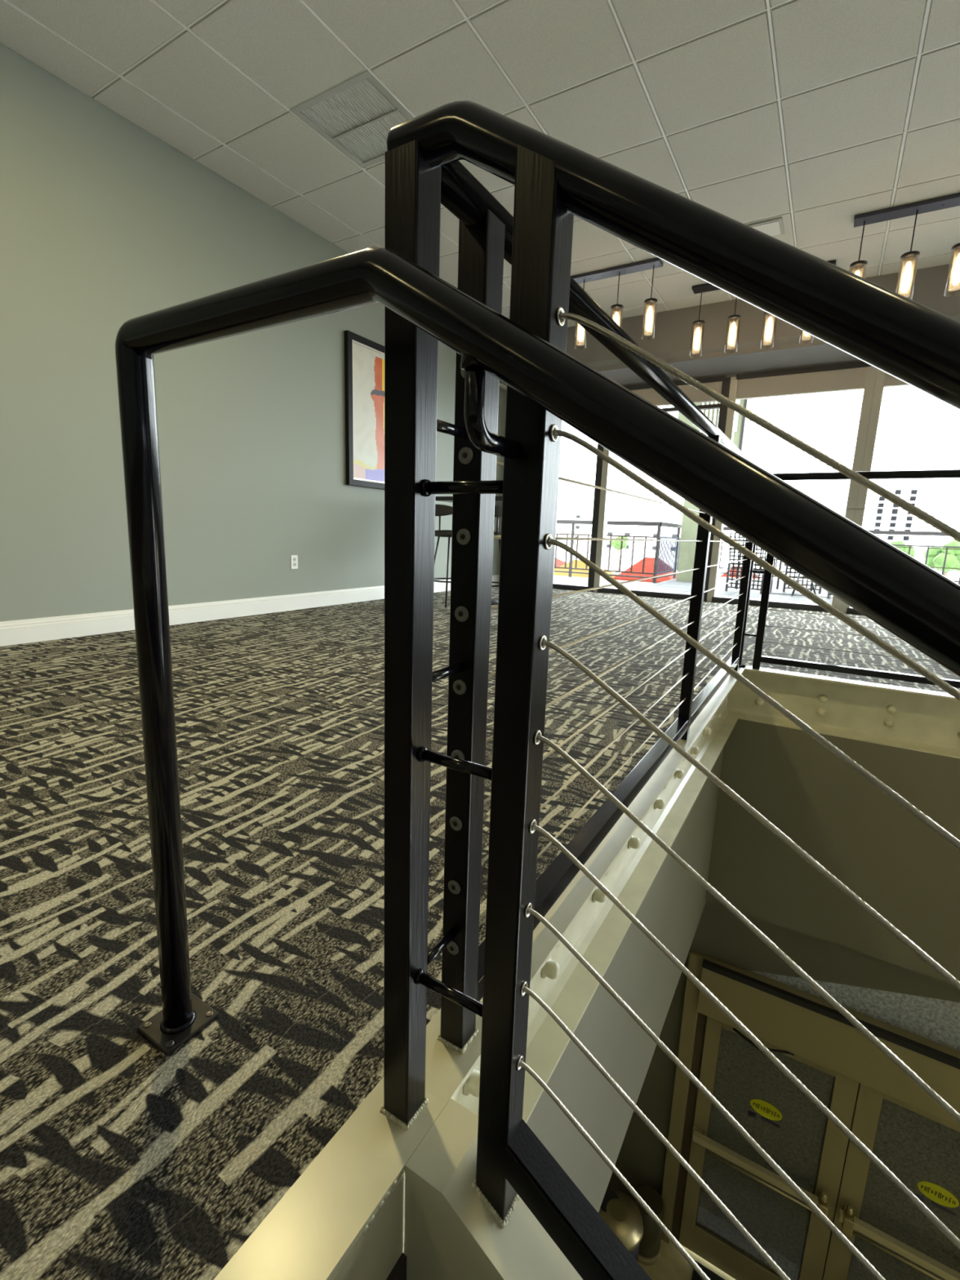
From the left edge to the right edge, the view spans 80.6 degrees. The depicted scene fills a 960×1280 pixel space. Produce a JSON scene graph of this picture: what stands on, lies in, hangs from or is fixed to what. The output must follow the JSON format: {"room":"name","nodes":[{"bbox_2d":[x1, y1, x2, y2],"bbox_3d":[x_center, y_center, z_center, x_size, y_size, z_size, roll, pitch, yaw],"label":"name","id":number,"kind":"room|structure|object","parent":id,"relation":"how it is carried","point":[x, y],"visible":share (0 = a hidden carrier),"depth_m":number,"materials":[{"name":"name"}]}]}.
{"room":"stair landing","nodes":[
{"label":"stair landing","id":0,"kind":"room"},
{"bbox_2d":[0,43,506,622],"bbox_3d":[-2.800,-1.493,2.713,0.120,3.161,12.480,8,13,30],"label":"wall","id":1,"kind":"structure","parent":0,"point":[105,224],"depth_m":3.63,"materials":[{"name":"grey paint"}]},
{"bbox_2d":[0,574,499,646],"bbox_3d":[-2.851,0.016,2.866,0.016,0.136,12.250,8,13,30],"label":"baseboard","id":2,"kind":"structure","parent":1,"relation":"attached to","point":[46,628],"depth_m":4.06,"materials":[{"name":"white paint"}]},
{"bbox_2d":[290,555,297,568],"bbox_3d":[-1.586,-0.666,4.836,0.009,0.116,0.072,8,13,30],"label":"wall outlet","id":3,"kind":"object","parent":1,"relation":"attached to","point":[294,558],"visible":1,"depth_m":4.83,"materials":[{"name":"white paint"}]},
{"bbox_2d":[344,330,384,489],"bbox_3d":[-0.890,-2.162,5.600,0.044,1.315,1.190,8,13,30],"label":"framed painting","id":4,"kind":"object","parent":1,"relation":"attached to","point":[364,358],"visible":0.51,"depth_m":5.29,"materials":[{"name":"black"}]},
{"bbox_2d":[0,584,959,1279],"bbox_3d":[2.010,0.837,0.028,11.390,0.090,12.300,8,13,30],"label":"floor","id":5,"kind":"structure","parent":0,"point":[122,1157],"depth_m":1.15,"materials":[{"name":"carpet"}]},
{"bbox_2d":[434,504,452,607],"bbox_3d":[-0.283,-0.818,5.501,0.410,0.956,0.410,-7,14,-38],"label":"bar stool","id":6,"kind":"object","parent":5,"relation":"on","point":[440,509],"visible":0.39,"depth_m":5.31,"materials":[{"name":"black metal"}]},
{"bbox_2d":[435,496,502,604],"bbox_3d":[0.064,-0.911,5.806,0.840,1.045,0.720,8,13,30],"label":"bar table","id":7,"kind":"object","parent":5,"relation":"on","point":[498,500],"visible":0.06,"depth_m":5.58,"materials":[{"name":"black"}]},
{"bbox_2d":[213,664,746,1279],"bbox_3d":[0.350,0.612,1.474,0.093,0.300,4.470,8,13,30],"label":"steel beam","id":8,"kind":"structure","parent":5,"relation":"attached to","point":[343,1218],"depth_m":0.82,"materials":[{"name":"beige metal"}]},
{"bbox_2d":[379,139,755,1129],"bbox_3d":[0.717,-0.158,1.900,0.048,1.078,3.099,8,13,30],"label":"guard railing","id":9,"kind":"object","parent":8,"relation":"on","point":[415,190],"visible":0.94,"depth_m":0.66,"materials":[{"name":"black metal"}]},
{"bbox_2d":[491,504,502,586],"bbox_3d":[0.097,-0.754,5.230,0.410,0.956,0.410,3,11,6],"label":"bar stool","id":10,"kind":"object","parent":5,"relation":"on","point":[498,508],"visible":0.08,"depth_m":4.97,"materials":[{"name":"brown metal"}]},
{"bbox_2d":[115,246,959,1055],"bbox_3d":[2.640,2.195,-0.787,7.368,4.278,0.104,8,13,30],"label":"handrail","id":11,"kind":"object","parent":5,"relation":"on","point":[917,604],"visible":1,"depth_m":0.42,"materials":[{"name":"black metal"}]},
{"bbox_2d":[726,665,959,758],"bbox_3d":[4.832,0.789,1.333,7.908,0.300,0.090,8,13,30],"label":"steel beam","id":12,"kind":"structure","parent":5,"relation":"attached to","point":[926,721],"depth_m":3.03,"materials":[{"name":"beige metal"}]},
{"bbox_2d":[744,469,959,688],"bbox_3d":[4.871,0.115,1.194,7.869,1.077,0.038,8,13,30],"label":"guard railing","id":13,"kind":"object","parent":12,"relation":"on","point":[758,658],"visible":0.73,"depth_m":2.97,"materials":[{"name":"black metal"}]},
{"bbox_2d":[0,0,959,327],"bbox_3d":[1.961,-2.192,-0.803,11.390,0.056,11.720,8,13,30],"label":"ceiling","id":14,"kind":"structure","parent":0,"point":[814,115],"depth_m":3.05,"materials":[{"name":"tile"}]},
{"bbox_2d":[289,70,413,168],"bbox_3d":[-0.683,-3.062,3.348,0.596,0.032,0.600,8,13,30],"label":"ceiling vent","id":15,"kind":"object","parent":14,"relation":"in","point":[297,110],"visible":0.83,"depth_m":3.29,"materials":[{"name":"white metal"}]},
{"bbox_2d":[570,257,662,284],"bbox_3d":[1.061,-3.317,5.152,1.160,0.032,0.130,8,13,30],"label":"canopy bar","id":16,"kind":"object","parent":14,"relation":"attached to","point":[638,266],"visible":0.76,"depth_m":5.03,"materials":[{"name":"grey metal"}]},
{"bbox_2d":[573,279,586,347],"bbox_3d":[0.951,-3.035,5.269,0.112,0.580,0.112,8,13,30],"label":"pendant light","id":17,"kind":"object","parent":16,"relation":"hanging from","point":[580,331],"visible":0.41,"depth_m":5.28,"materials":[{"name":"white"}]},
{"bbox_2d":[610,272,623,327],"bbox_3d":[1.235,-2.993,5.100,0.112,0.580,0.112,8,13,30],"label":"pendant light","id":18,"kind":"object","parent":16,"relation":"hanging from","point":[617,307],"visible":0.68,"depth_m":5.09,"materials":[{"name":"white glass"}]},
{"bbox_2d":[641,265,657,338],"bbox_3d":[1.493,-2.955,4.947,0.112,0.580,0.112,8,13,30],"label":"pendant light","id":19,"kind":"object","parent":16,"relation":"hanging from","point":[651,300],"visible":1,"depth_m":4.95,"materials":[{"name":"white"}]},
{"bbox_2d":[691,259,835,293],"bbox_3d":[2.525,-3.257,5.095,1.160,0.032,0.130,8,13,30],"label":"canopy bar","id":20,"kind":"object","parent":14,"relation":"attached to","point":[705,287],"visible":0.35,"depth_m":5.31,"materials":[{"name":"brown metal"}]},
{"bbox_2d":[689,289,705,355],"bbox_3d":[2.088,-3.023,5.405,0.112,0.580,0.112,8,13,30],"label":"pendant light","id":21,"kind":"object","parent":20,"relation":"hanging from","point":[699,322],"visible":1,"depth_m":5.41,"materials":[{"name":"white glass"}]},
{"bbox_2d":[724,297,741,352],"bbox_3d":[2.357,-2.983,5.245,0.112,0.580,0.112,8,13,30],"label":"pendant light","id":22,"kind":"object","parent":20,"relation":"hanging from","point":[735,317],"visible":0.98,"depth_m":5.25,"materials":[{"name":"white glass"}]},
{"bbox_2d":[760,311,777,348],"bbox_3d":[2.617,-2.945,5.091,0.112,0.580,0.112,8,13,30],"label":"pendant light","id":23,"kind":"object","parent":20,"relation":"hanging from","point":[769,325],"visible":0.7,"depth_m":5.10,"materials":[{"name":"white"}]},
{"bbox_2d":[798,329,813,344],"bbox_3d":[2.881,-2.906,4.934,0.112,0.580,0.112,8,13,30],"label":"pendant light","id":24,"kind":"object","parent":20,"relation":"hanging from","point":[805,332],"visible":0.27,"depth_m":4.97,"materials":[{"name":"white glass"}]},
{"bbox_2d":[746,217,784,236],"bbox_3d":[2.152,-3.131,4.331,0.300,0.016,0.250,8,13,30],"label":"ceiling vent","id":25,"kind":"object","parent":14,"relation":"in","point":[774,227],"visible":0.51,"depth_m":4.26,"materials":[{"name":"white metal"}]},
{"bbox_2d":[853,192,959,227],"bbox_3d":[3.238,-2.997,3.860,1.157,0.032,0.130,8,13,30],"label":"canopy bar","id":26,"kind":"object","parent":14,"relation":"attached to","point":[952,200],"visible":1,"depth_m":3.97,"materials":[{"name":"grey metal"}]},
{"bbox_2d":[848,221,867,278],"bbox_3d":[2.792,-2.764,4.176,0.112,0.580,0.112,8,13,30],"label":"pendant light","id":27,"kind":"object","parent":26,"relation":"hanging from","point":[860,264],"visible":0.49,"depth_m":4.15,"materials":[{"name":"white"}]},
{"bbox_2d":[895,210,919,299],"bbox_3d":[3.054,-2.725,4.020,0.112,0.580,0.112,8,13,30],"label":"pendant light","id":28,"kind":"object","parent":26,"relation":"hanging from","point":[906,278],"visible":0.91,"depth_m":4.03,"materials":[{"name":"white"}]},
{"bbox_2d":[943,242,959,297],"bbox_3d":[3.299,-2.689,3.875,0.112,0.580,0.112,8,13,30],"label":"pendant light","id":29,"kind":"object","parent":26,"relation":"hanging from","point":[956,273],"visible":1,"depth_m":3.90,"materials":[{"name":"white"}]},
{"bbox_2d":[403,746,724,1253],"bbox_3d":[0.247,1.368,1.608,0.092,1.239,4.570,8,13,30],"label":"wall","id":30,"kind":"structure","parent":0,"point":[639,972],"depth_m":1.95,"materials":[{"name":"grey paint"}]},
{"bbox_2d":[607,954,688,1198],"bbox_3d":[-0.059,3.429,2.226,0.544,3.059,5.100,8,13,30],"label":"wall","id":31,"kind":"structure","parent":0,"point":[641,1159],"depth_m":4.32,"materials":[{"name":"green paint"}]},
{"bbox_2d":[637,1239,735,1279],"bbox_3d":[3.334,5.486,0.478,8.420,0.100,5.100,8,13,30],"label":"floor","id":32,"kind":"structure","parent":0,"point":[671,1264],"depth_m":4.21,"materials":[{"name":"tile"}]},
{"bbox_2d":[386,1098,582,1279],"bbox_3d":[2.521,3.434,-1.206,7.044,4.691,1.408,8,13,30],"label":"staircase","id":33,"kind":"structure","parent":32,"relation":"on","point":[451,1233],"depth_m":0.64,"materials":[{"name":"beige metal"}]},
{"bbox_2d":[386,100,959,1279],"bbox_3d":[2.821,2.594,-0.749,6.999,5.348,0.049,8,13,30],"label":"guard railing","id":34,"kind":"object","parent":33,"relation":"attached to","point":[555,181],"visible":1,"depth_m":0.48,"materials":[{"name":"black metal"}]},
{"bbox_2d":[598,1188,643,1261],"bbox_3d":[0.931,4.286,3.934,0.340,0.800,0.340,8,13,30],"label":"urn","id":35,"kind":"object","parent":32,"relation":"on","point":[618,1210],"visible":0.59,"depth_m":3.83,"materials":[{"name":"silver metal"}]},
{"bbox_2d":[631,1184,664,1265],"bbox_3d":[1.258,4.418,4.289,0.244,0.430,0.244,8,13,30],"label":"urn","id":36,"kind":"object","parent":32,"relation":"on","point":[649,1251],"visible":0.67,"depth_m":4.20,"materials":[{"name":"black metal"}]},
{"bbox_2d":[691,1260,724,1279],"bbox_3d":[2.067,4.793,3.573,1.490,0.014,0.690,8,13,30],"label":"door mat","id":37,"kind":"object","parent":32,"relation":"on","point":[710,1274],"visible":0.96,"depth_m":4.16,"materials":[{"name":"black rubber"}]},
{"bbox_2d":[622,360,862,386],"bbox_3d":[5.282,-1.598,4.938,11.390,3.061,0.170,8,13,30],"label":"wall","id":38,"kind":"structure","parent":0,"point":[727,375],"depth_m":6.08,"materials":[{"name":"grey paint"}]},
{"bbox_2d":[552,422,603,591],"bbox_3d":[1.224,-1.899,7.338,0.740,2.485,0.130,8,13,30],"label":"window","id":39,"kind":"structure","parent":38,"relation":"in","point":[599,460],"depth_m":7.24,"materials":[{"name":"silver metal"}]},
{"bbox_2d":[593,375,730,601],"bbox_3d":[2.132,-1.766,6.798,1.390,2.485,0.130,8,13,30],"label":"window","id":40,"kind":"structure","parent":38,"relation":"in","point":[721,384],"depth_m":6.66,"materials":[{"name":"silver metal"}]},
{"bbox_2d":[498,262,959,393],"bbox_3d":[5.142,-2.824,4.399,11.390,0.661,0.530,8,13,30],"label":"bulkhead","id":41,"kind":"object","parent":38,"relation":"attached to","point":[671,343],"depth_m":5.75,"materials":[{"name":"grey paint"}]},
{"bbox_2d":[706,360,877,612],"bbox_3d":[3.292,-1.595,6.109,1.330,2.485,0.130,8,13,30],"label":"window","id":42,"kind":"structure","parent":38,"relation":"in","point":[855,375],"depth_m":5.87,"materials":[{"name":"silver metal"}]},
{"bbox_2d":[840,368,910,615],"bbox_3d":[4.444,-1.426,5.426,1.370,2.485,0.130,8,13,30],"label":"window","id":43,"kind":"structure","parent":38,"relation":"in","point":[883,380],"depth_m":5.61,"materials":[{"name":"silver metal"}]},
{"bbox_2d":[688,900,959,1002],"bbox_3d":[3.466,2.697,0.009,8.420,0.640,4.850,8,13,30],"label":"wall","id":44,"kind":"structure","parent":0,"point":[720,935],"depth_m":3.58,"materials":[{"name":"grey paint"}]},
{"bbox_2d":[678,1016,859,1279],"bbox_3d":[1.946,3.643,3.920,0.900,2.095,0.216,8,13,30],"label":"door","id":45,"kind":"structure","parent":44,"relation":"in","point":[786,1124],"depth_m":3.90,"materials":[{"name":"brown"}]},
{"bbox_2d":[660,950,959,1244],"bbox_3d":[2.874,3.308,3.266,3.375,3.100,0.140,8,13,30],"label":"door frame","id":46,"kind":"structure","parent":44,"relation":"attached to","point":[841,1048],"depth_m":3.62,"materials":[{"name":"brown"}]},
{"bbox_2d":[702,959,959,1069],"bbox_3d":[2.910,2.396,3.008,3.280,0.040,0.035,8,13,30],"label":"trim","id":47,"kind":"structure","parent":44,"relation":"attached to","point":[943,1057],"depth_m":3.46,"materials":[{"name":"black rubber"}]},
{"bbox_2d":[751,970,959,1051],"bbox_3d":[2.893,2.069,3.086,3.270,0.600,0.012,8,13,30],"label":"window","id":48,"kind":"structure","parent":44,"relation":"in","point":[937,1020],"depth_m":3.35,"materials":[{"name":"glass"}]},
{"bbox_2d":[822,1083,959,1279],"bbox_3d":[2.706,3.759,3.472,0.888,2.085,0.213,8,13,30],"label":"door","id":49,"kind":"structure","parent":44,"relation":"in","point":[921,1148],"depth_m":3.48,"materials":[{"name":"brown"}]},
{"bbox_2d":[705,718,959,983],"bbox_3d":[4.817,1.527,1.469,7.886,1.199,0.090,8,13,30],"label":"wall","id":50,"kind":"structure","parent":0,"point":[904,870],"depth_m":3.10,"materials":[{"name":"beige paint"}]},
{"label":"outside","id":51,"kind":"structure","parent":0,"visible":0},
{"bbox_2d":[566,553,959,583],"bbox_3d":[68.701,-13.412,112.409,180.000,0.450,255.400,8,13,30],"label":"ground","id":52,"kind":"structure","parent":51,"point":[952,575],"depth_m":120.15,"materials":[{"name":"grey"}]},
{"bbox_2d":[554,556,564,568],"bbox_3d":[1.832,-0.659,19.905,2.400,4.870,2.000,8,13,30],"label":"canopy","id":53,"kind":"object","parent":52,"relation":"on","point":[559,562],"visible":0.02,"depth_m":19.19,"materials":[{"name":"red fabric"}]},
{"bbox_2d":[553,560,616,578],"bbox_3d":[2.842,0.067,16.552,2.100,4.770,1.800,8,13,30],"label":"canopy","id":54,"kind":"object","parent":52,"relation":"on","point":[580,564],"visible":0.05,"depth_m":15.87,"materials":[{"name":"yellow fabric"}]},
{"bbox_2d":[555,474,664,561],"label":"window","id":55,"kind":"structure","parent":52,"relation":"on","point":[575,501],"depth_m":113.21,"materials":[{"name":"white"}]},
{"bbox_2d":[611,536,628,574],"bbox_3d":[6.464,-2.215,27.133,0.798,5.518,0.778,8,13,30],"label":"street tree","id":56,"kind":"object","parent":52,"relation":"on","point":[616,544],"visible":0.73,"depth_m":26.59,"materials":[{"name":"green plant"}]},
{"bbox_2d":[613,556,676,582],"bbox_3d":[4.447,0.258,15.354,1.500,4.950,1.600,8,13,30],"label":"canopy","id":57,"kind":"object","parent":52,"relation":"on","point":[649,562],"visible":0.22,"depth_m":14.60,"materials":[{"name":"red fabric"}]},
{"bbox_2d":[604,511,727,576],"bbox_3d":[26.247,-13.874,82.245,16.000,9.000,10.250,8,13,30],"label":"block","id":58,"kind":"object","parent":52,"relation":"on","point":[671,517],"visible":0.39,"depth_m":79.07,"materials":[{"name":"white"}]},
{"bbox_2d":[720,565,761,579],"bbox_3d":[7.045,0.332,15.898,1.400,4.770,1.800,8,13,30],"label":"canopy","id":59,"kind":"object","parent":52,"relation":"on","point":[722,575],"visible":0.02,"depth_m":15.31,"materials":[{"name":"red fabric"}]},
{"bbox_2d":[888,540,915,558],"bbox_3d":[18.165,-1.554,25.287,1.427,5.682,1.310,5,11,16],"label":"street tree","id":60,"kind":"object","parent":52,"relation":"on","point":[905,550],"visible":0.15,"depth_m":24.26,"materials":[{"name":"green plant"}]},
{"bbox_2d":[862,385,959,573],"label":"window","id":61,"kind":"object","parent":52,"relation":"on","point":[917,430],"visible":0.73,"depth_m":116.57,"materials":[{"name":"white"}]},
{"bbox_2d":[924,539,959,577],"bbox_3d":[20.089,-1.468,24.824,1.525,5.813,1.666,8,13,30],"label":"street tree","id":62,"kind":"object","parent":52,"relation":"on","point":[935,557],"visible":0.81,"depth_m":24.07,"materials":[{"name":"green plant"}]},
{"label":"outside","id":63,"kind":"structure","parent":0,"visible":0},
{"bbox_2d":[553,575,851,607],"bbox_3d":[6.408,-0.464,7.916,15.200,0.110,5.670,8,13,30],"label":"deck","id":64,"kind":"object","parent":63,"point":[671,588],"visible":0.21,"depth_m":8.97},
{"bbox_2d":[553,520,660,582],"bbox_3d":[1.692,-1.683,10.430,3.144,1.030,0.060,8,13,30],"label":"balcony railing","id":65,"kind":"object","parent":64,"relation":"on","point":[572,522],"visible":0.56,"depth_m":10.00,"materials":[{"name":"grey metal"}]},
{"bbox_2d":[655,521,681,582],"bbox_3d":[3.790,-1.703,10.899,0.060,1.030,2.964,8,13,30],"label":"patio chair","id":66,"kind":"object","parent":64,"relation":"on","point":[674,565],"visible":0.54,"depth_m":10.36,"materials":[{"name":"grey metal"}]},
{"bbox_2d":[553,576,831,604],"bbox_3d":[6.407,-0.518,7.901,15.200,0.001,5.640,8,13,30],"label":"joint","id":67,"kind":"object","parent":64,"relation":"on","point":[559,576],"visible":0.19,"depth_m":9.00,"materials":[{"name":"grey concrete"}]},
{"bbox_2d":[675,398,754,582],"bbox_3d":[4.181,-3.028,10.252,1.090,3.900,1.120,8,13,30],"label":"pier","id":68,"kind":"structure","parent":64,"relation":"on","point":[742,424],"depth_m":10.08,"materials":[{"name":"white paint"}]},
{"bbox_2d":[699,399,740,431],"bbox_3d":[4.048,-3.913,9.533,0.590,0.800,0.015,8,13,30],"label":"grille","id":69,"kind":"object","parent":68,"relation":"attached to","point":[713,415],"depth_m":9.59,"materials":[{"name":"white paint"}]},
{"bbox_2d":[724,532,776,594],"bbox_3d":[4.118,-1.175,8.598,0.550,0.880,0.603,11,14,40],"label":"patio chair","id":70,"kind":"object","parent":64,"relation":"on","point":[740,555],"visible":0.45,"depth_m":8.53,"materials":[{"name":"black metal"}]},
{"bbox_2d":[776,560,822,593],"bbox_3d":[5.065,-1.201,8.900,0.550,0.880,0.603,5,11,16],"label":"patio chair","id":71,"kind":"object","parent":64,"relation":"on","point":[786,572],"visible":0.06,"depth_m":8.79,"materials":[{"name":"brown metal"}]},
{"bbox_2d":[783,564,816,595],"bbox_3d":[4.716,-0.874,8.281,0.540,0.454,0.540,8,13,30],"label":"patio table","id":72,"kind":"object","parent":64,"relation":"on","point":[799,575],"visible":0.27,"depth_m":8.21,"materials":[{"name":"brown metal"}]},
{"bbox_2d":[718,526,959,585],"bbox_3d":[8.410,-1.345,9.836,8.994,1.030,0.060,8,13,30],"label":"balcony railing","id":73,"kind":"object","parent":64,"relation":"on","point":[725,528],"visible":0.1,"depth_m":10.18,"materials":[{"name":"grey metal"}]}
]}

